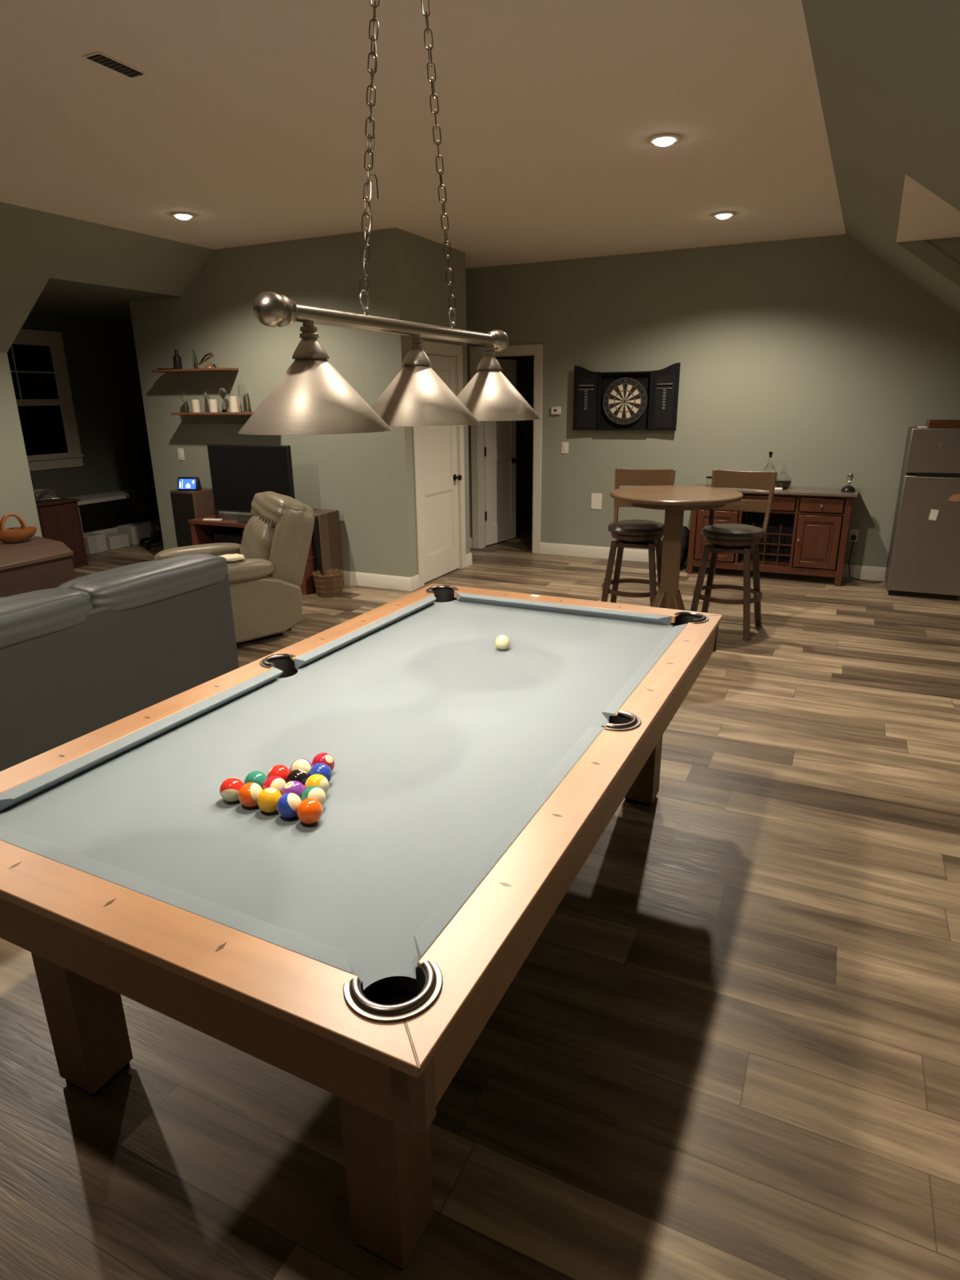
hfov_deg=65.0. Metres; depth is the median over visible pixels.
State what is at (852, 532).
power outlet
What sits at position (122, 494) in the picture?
desk
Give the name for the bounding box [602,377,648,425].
dartboard
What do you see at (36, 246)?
wall
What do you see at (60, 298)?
ceiling
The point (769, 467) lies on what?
bottle
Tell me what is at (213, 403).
tumbler
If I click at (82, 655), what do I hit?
sofa
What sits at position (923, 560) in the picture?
refrigerator
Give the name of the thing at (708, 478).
glass mug
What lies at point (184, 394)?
bowl
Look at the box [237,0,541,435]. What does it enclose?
lamp
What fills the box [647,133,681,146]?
recessed light
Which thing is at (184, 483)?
smart display
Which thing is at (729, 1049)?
floor
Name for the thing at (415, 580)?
baseboard
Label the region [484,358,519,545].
door
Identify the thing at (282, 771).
ball
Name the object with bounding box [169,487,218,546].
floor speaker
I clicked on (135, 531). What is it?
storage box
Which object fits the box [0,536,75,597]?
ottoman
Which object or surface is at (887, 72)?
sloped wall
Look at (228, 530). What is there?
tv console
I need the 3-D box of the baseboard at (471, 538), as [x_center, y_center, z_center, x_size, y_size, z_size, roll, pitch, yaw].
[-0.496,-1.178,8.894,0.910,0.125,0.015,8,20,24]
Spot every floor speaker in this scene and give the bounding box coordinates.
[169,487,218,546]
[300,508,343,589]
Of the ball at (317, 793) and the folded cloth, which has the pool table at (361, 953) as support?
the ball at (317, 793)
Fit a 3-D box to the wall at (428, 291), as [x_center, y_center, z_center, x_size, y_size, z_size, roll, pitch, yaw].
[-0.408,-2.040,6.976,0.120,2.940,1.103,8,20,24]
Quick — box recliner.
[153,491,315,643]
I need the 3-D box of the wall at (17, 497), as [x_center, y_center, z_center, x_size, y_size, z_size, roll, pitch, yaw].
[-5.475,-0.443,3.638,0.100,2.062,6.970,8,20,24]
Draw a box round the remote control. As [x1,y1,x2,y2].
[203,518,222,520]
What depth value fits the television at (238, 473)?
6.75 m
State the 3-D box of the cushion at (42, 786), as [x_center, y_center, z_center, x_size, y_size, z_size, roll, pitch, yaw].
[-0.902,0.253,2.146,0.042,0.038,0.993,8,20,25]
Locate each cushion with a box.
[0,667,282,811]
[0,824,351,973]
[56,560,158,588]
[239,515,275,576]
[250,491,306,528]
[293,594,435,668]
[413,726,604,959]
[456,592,671,625]
[601,623,687,720]
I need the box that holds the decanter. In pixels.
[775,464,791,488]
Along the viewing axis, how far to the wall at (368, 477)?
6.78 m
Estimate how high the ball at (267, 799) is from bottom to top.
0.057 m
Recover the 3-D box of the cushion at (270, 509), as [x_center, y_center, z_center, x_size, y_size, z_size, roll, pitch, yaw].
[-1.497,-0.956,5.586,0.308,0.279,0.719,-11,21,-30]
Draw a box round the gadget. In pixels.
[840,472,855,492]
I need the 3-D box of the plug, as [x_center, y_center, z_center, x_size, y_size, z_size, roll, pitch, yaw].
[3.460,-0.948,6.978,0.040,0.040,0.036,8,20,24]
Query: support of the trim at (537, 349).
attached to the wall at (817, 353)
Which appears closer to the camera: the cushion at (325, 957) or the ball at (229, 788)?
the cushion at (325, 957)
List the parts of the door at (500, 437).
knob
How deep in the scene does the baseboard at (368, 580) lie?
6.93 m
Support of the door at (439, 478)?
in the wall at (428, 291)
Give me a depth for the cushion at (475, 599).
3.29 m
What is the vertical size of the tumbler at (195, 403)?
0.115 m
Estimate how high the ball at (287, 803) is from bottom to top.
0.057 m
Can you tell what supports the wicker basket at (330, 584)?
on the floor
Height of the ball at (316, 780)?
0.057 m
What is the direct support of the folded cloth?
on the recliner
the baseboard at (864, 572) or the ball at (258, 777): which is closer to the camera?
the ball at (258, 777)
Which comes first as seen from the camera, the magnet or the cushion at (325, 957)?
the cushion at (325, 957)
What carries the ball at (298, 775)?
on the pool table at (361, 953)
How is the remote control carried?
on the tv console
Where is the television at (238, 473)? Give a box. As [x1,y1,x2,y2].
[207,444,294,524]
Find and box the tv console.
[187,513,315,595]
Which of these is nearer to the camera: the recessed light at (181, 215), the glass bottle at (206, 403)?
the recessed light at (181, 215)
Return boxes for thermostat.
[551,406,560,414]
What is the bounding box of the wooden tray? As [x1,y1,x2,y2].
[925,419,959,427]
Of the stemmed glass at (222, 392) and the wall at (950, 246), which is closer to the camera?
the wall at (950, 246)
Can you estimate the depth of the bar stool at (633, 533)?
5.61 m
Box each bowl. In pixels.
[0,526,36,542]
[180,391,188,403]
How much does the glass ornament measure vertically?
0.135 m
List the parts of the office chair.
armrest, backrest, seat, arm, arm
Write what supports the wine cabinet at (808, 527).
on the floor
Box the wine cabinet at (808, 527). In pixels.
[686,483,857,586]
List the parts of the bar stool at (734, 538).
leg, leg, post, swivel plate, seat, leg frame, crest rail, leg, leg, post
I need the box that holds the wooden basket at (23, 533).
[0,513,36,542]
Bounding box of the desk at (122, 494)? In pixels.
[65,489,134,536]
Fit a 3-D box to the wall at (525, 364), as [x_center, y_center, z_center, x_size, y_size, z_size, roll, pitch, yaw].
[1.316,-3.133,10.860,1.900,2.600,0.100,8,20,24]
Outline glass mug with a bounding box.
[706,475,711,486]
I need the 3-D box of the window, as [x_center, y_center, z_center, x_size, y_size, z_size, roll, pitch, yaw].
[-5.035,-2.629,8.295,0.045,1.500,1.260,8,20,24]
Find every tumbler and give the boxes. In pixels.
[191,399,200,412]
[208,399,218,412]
[229,395,239,412]
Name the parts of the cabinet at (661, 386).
door, score panel, score panel, door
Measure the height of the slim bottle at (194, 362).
0.170 m
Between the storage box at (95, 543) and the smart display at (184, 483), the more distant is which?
the storage box at (95, 543)
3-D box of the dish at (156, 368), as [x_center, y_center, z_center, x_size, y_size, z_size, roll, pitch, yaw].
[-2.992,-2.583,7.185,0.180,0.016,0.180,8,20,24]
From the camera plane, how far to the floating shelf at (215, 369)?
6.95 m
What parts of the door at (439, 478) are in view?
knob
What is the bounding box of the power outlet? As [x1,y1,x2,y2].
[848,528,858,542]
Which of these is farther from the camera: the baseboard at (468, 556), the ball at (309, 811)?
the baseboard at (468, 556)
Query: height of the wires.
0.107 m
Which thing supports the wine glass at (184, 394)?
on the floating shelf at (172, 413)
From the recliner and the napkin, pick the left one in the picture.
the recliner
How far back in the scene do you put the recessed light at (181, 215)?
5.40 m
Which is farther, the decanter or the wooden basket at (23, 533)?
the decanter
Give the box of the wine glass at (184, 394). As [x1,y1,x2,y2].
[180,391,189,412]
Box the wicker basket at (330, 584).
[312,568,343,597]
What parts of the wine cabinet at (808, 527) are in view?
corner post, door, drawer, door, drawer, corner post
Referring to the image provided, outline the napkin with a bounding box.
[774,487,782,490]
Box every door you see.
[418,354,462,582]
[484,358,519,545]
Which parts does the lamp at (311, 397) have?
lamp shade, chain, cord, lamp shade, chain, lamp shade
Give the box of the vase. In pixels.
[238,384,248,412]
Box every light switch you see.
[177,448,184,460]
[561,442,568,453]
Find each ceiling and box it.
[0,0,845,268]
[29,277,179,324]
[896,173,959,242]
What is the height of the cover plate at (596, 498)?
0.165 m
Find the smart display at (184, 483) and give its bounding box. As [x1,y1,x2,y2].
[177,476,201,490]
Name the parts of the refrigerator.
fridge door, freezer door, handle trim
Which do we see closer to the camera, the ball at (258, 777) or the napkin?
the ball at (258, 777)
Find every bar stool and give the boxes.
[600,467,675,606]
[689,469,777,640]
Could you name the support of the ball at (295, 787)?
on the pool table at (361, 953)
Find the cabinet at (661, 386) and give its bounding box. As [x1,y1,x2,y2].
[573,362,680,431]
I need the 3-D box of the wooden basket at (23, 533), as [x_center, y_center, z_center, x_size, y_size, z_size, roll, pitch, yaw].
[-3.885,-0.937,6.264,0.345,0.230,0.180,-17,24,-42]
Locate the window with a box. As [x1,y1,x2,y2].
[7,328,84,471]
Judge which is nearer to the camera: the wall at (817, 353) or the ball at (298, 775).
the ball at (298, 775)
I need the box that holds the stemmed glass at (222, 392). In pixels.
[218,387,228,412]
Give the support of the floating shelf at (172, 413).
attached to the wall at (368, 477)
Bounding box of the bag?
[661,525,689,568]
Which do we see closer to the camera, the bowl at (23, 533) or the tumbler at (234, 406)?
the bowl at (23, 533)
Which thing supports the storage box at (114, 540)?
on the floor
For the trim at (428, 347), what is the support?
attached to the wall at (428, 291)
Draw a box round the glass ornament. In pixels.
[198,352,215,368]
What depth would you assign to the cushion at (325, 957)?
1.37 m
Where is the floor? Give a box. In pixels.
[0,511,959,1279]
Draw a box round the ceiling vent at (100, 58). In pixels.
[82,51,146,78]
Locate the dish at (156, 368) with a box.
[155,368,173,369]
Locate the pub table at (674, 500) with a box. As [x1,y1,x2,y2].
[610,485,743,610]
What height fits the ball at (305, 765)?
0.057 m
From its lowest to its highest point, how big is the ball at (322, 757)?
0.057 m
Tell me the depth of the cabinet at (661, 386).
7.50 m
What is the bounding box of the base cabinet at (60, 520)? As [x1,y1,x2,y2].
[35,497,88,568]
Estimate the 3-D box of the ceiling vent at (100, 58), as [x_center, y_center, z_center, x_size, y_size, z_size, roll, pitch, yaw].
[-1.453,-2.289,3.004,0.090,0.007,0.230,8,20,24]
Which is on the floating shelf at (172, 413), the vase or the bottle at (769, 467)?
the vase
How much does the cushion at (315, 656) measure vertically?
0.038 m
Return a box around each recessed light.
[169,212,195,219]
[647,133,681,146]
[711,211,736,219]
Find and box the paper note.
[928,509,938,520]
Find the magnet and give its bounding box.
[947,493,959,502]
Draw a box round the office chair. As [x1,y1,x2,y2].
[127,453,162,549]
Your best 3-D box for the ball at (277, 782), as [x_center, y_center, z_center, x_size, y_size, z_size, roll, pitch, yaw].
[-0.489,0.352,1.793,0.057,0.057,0.057,-16,24,-40]
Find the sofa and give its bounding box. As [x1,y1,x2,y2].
[0,553,239,771]
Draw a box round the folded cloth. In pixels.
[219,553,244,562]
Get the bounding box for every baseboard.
[83,520,160,533]
[343,570,412,591]
[411,574,419,591]
[466,552,471,566]
[470,537,472,548]
[540,542,886,581]
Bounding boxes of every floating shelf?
[151,367,238,373]
[171,412,253,414]
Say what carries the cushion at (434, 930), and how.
on the pool table at (361, 953)
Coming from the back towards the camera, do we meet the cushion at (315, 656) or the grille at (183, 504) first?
the grille at (183, 504)
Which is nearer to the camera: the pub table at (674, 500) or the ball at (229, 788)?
the ball at (229, 788)
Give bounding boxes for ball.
[219,777,244,801]
[238,782,262,807]
[244,770,267,787]
[257,787,281,813]
[262,775,286,793]
[266,764,290,781]
[276,792,302,818]
[281,780,305,797]
[285,768,309,785]
[289,758,312,774]
[296,798,322,824]
[300,786,325,806]
[304,773,328,793]
[308,763,332,782]
[311,752,334,771]
[494,635,510,649]
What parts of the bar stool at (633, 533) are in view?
leg, post, leg, seat, swivel plate, leg frame, crest rail, leg, leg, post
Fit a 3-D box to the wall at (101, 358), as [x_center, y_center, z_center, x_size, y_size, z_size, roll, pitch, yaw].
[-4.777,-2.479,9.084,0.100,2.585,4.130,8,20,24]
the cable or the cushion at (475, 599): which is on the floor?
the cable
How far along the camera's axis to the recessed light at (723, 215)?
5.58 m
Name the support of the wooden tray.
on the refrigerator
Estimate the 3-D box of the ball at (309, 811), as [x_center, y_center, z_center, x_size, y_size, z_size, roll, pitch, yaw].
[-0.382,0.384,1.690,0.057,0.057,0.057,-6,19,-15]
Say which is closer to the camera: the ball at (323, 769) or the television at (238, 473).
the ball at (323, 769)
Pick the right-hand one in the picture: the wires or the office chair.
the office chair
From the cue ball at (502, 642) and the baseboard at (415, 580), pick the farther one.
the baseboard at (415, 580)
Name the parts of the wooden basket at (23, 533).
handle, handle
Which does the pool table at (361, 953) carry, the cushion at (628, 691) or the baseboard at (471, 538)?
the cushion at (628, 691)
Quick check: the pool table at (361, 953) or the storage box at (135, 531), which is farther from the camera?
the storage box at (135, 531)
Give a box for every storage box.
[83,533,107,554]
[105,533,129,550]
[117,523,151,545]
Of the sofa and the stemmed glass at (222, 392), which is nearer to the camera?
the sofa
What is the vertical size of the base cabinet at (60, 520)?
0.700 m
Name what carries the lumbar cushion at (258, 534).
on the recliner
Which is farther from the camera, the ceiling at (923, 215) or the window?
the window
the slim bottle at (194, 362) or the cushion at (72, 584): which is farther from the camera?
the slim bottle at (194, 362)
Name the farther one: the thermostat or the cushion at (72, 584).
the thermostat
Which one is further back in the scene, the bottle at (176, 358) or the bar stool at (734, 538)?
the bottle at (176, 358)
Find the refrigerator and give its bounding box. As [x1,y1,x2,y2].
[884,426,959,600]
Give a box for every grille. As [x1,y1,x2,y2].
[170,493,195,546]
[300,516,322,586]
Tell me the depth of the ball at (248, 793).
1.74 m
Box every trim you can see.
[408,340,466,587]
[469,343,542,553]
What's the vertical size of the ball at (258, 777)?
0.057 m
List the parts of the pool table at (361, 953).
leg, rail, rail, leg, underside panel, rail, rail, leg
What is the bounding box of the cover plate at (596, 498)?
[591,493,602,509]
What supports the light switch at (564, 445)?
attached to the wall at (817, 353)
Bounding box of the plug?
[850,535,856,540]
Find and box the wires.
[33,488,59,500]
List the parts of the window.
pane, sash, sill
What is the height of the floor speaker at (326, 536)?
0.700 m
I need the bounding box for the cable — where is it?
[848,540,880,582]
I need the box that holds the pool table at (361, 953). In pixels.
[0,582,723,1271]
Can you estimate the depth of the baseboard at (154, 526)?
10.01 m
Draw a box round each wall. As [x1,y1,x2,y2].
[0,201,213,352]
[0,352,42,542]
[21,314,159,533]
[128,227,417,577]
[404,230,470,574]
[465,234,959,567]
[494,356,509,359]
[509,355,533,511]
[801,0,959,315]
[924,236,959,265]
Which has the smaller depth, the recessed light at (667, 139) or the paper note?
the recessed light at (667, 139)
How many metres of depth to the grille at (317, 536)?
6.69 m
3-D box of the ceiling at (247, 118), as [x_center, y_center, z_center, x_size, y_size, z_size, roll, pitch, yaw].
[-1.408,-2.331,2.957,5.074,0.100,10.343,8,20,24]
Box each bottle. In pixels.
[173,349,182,368]
[191,349,198,368]
[202,388,209,412]
[764,451,773,471]

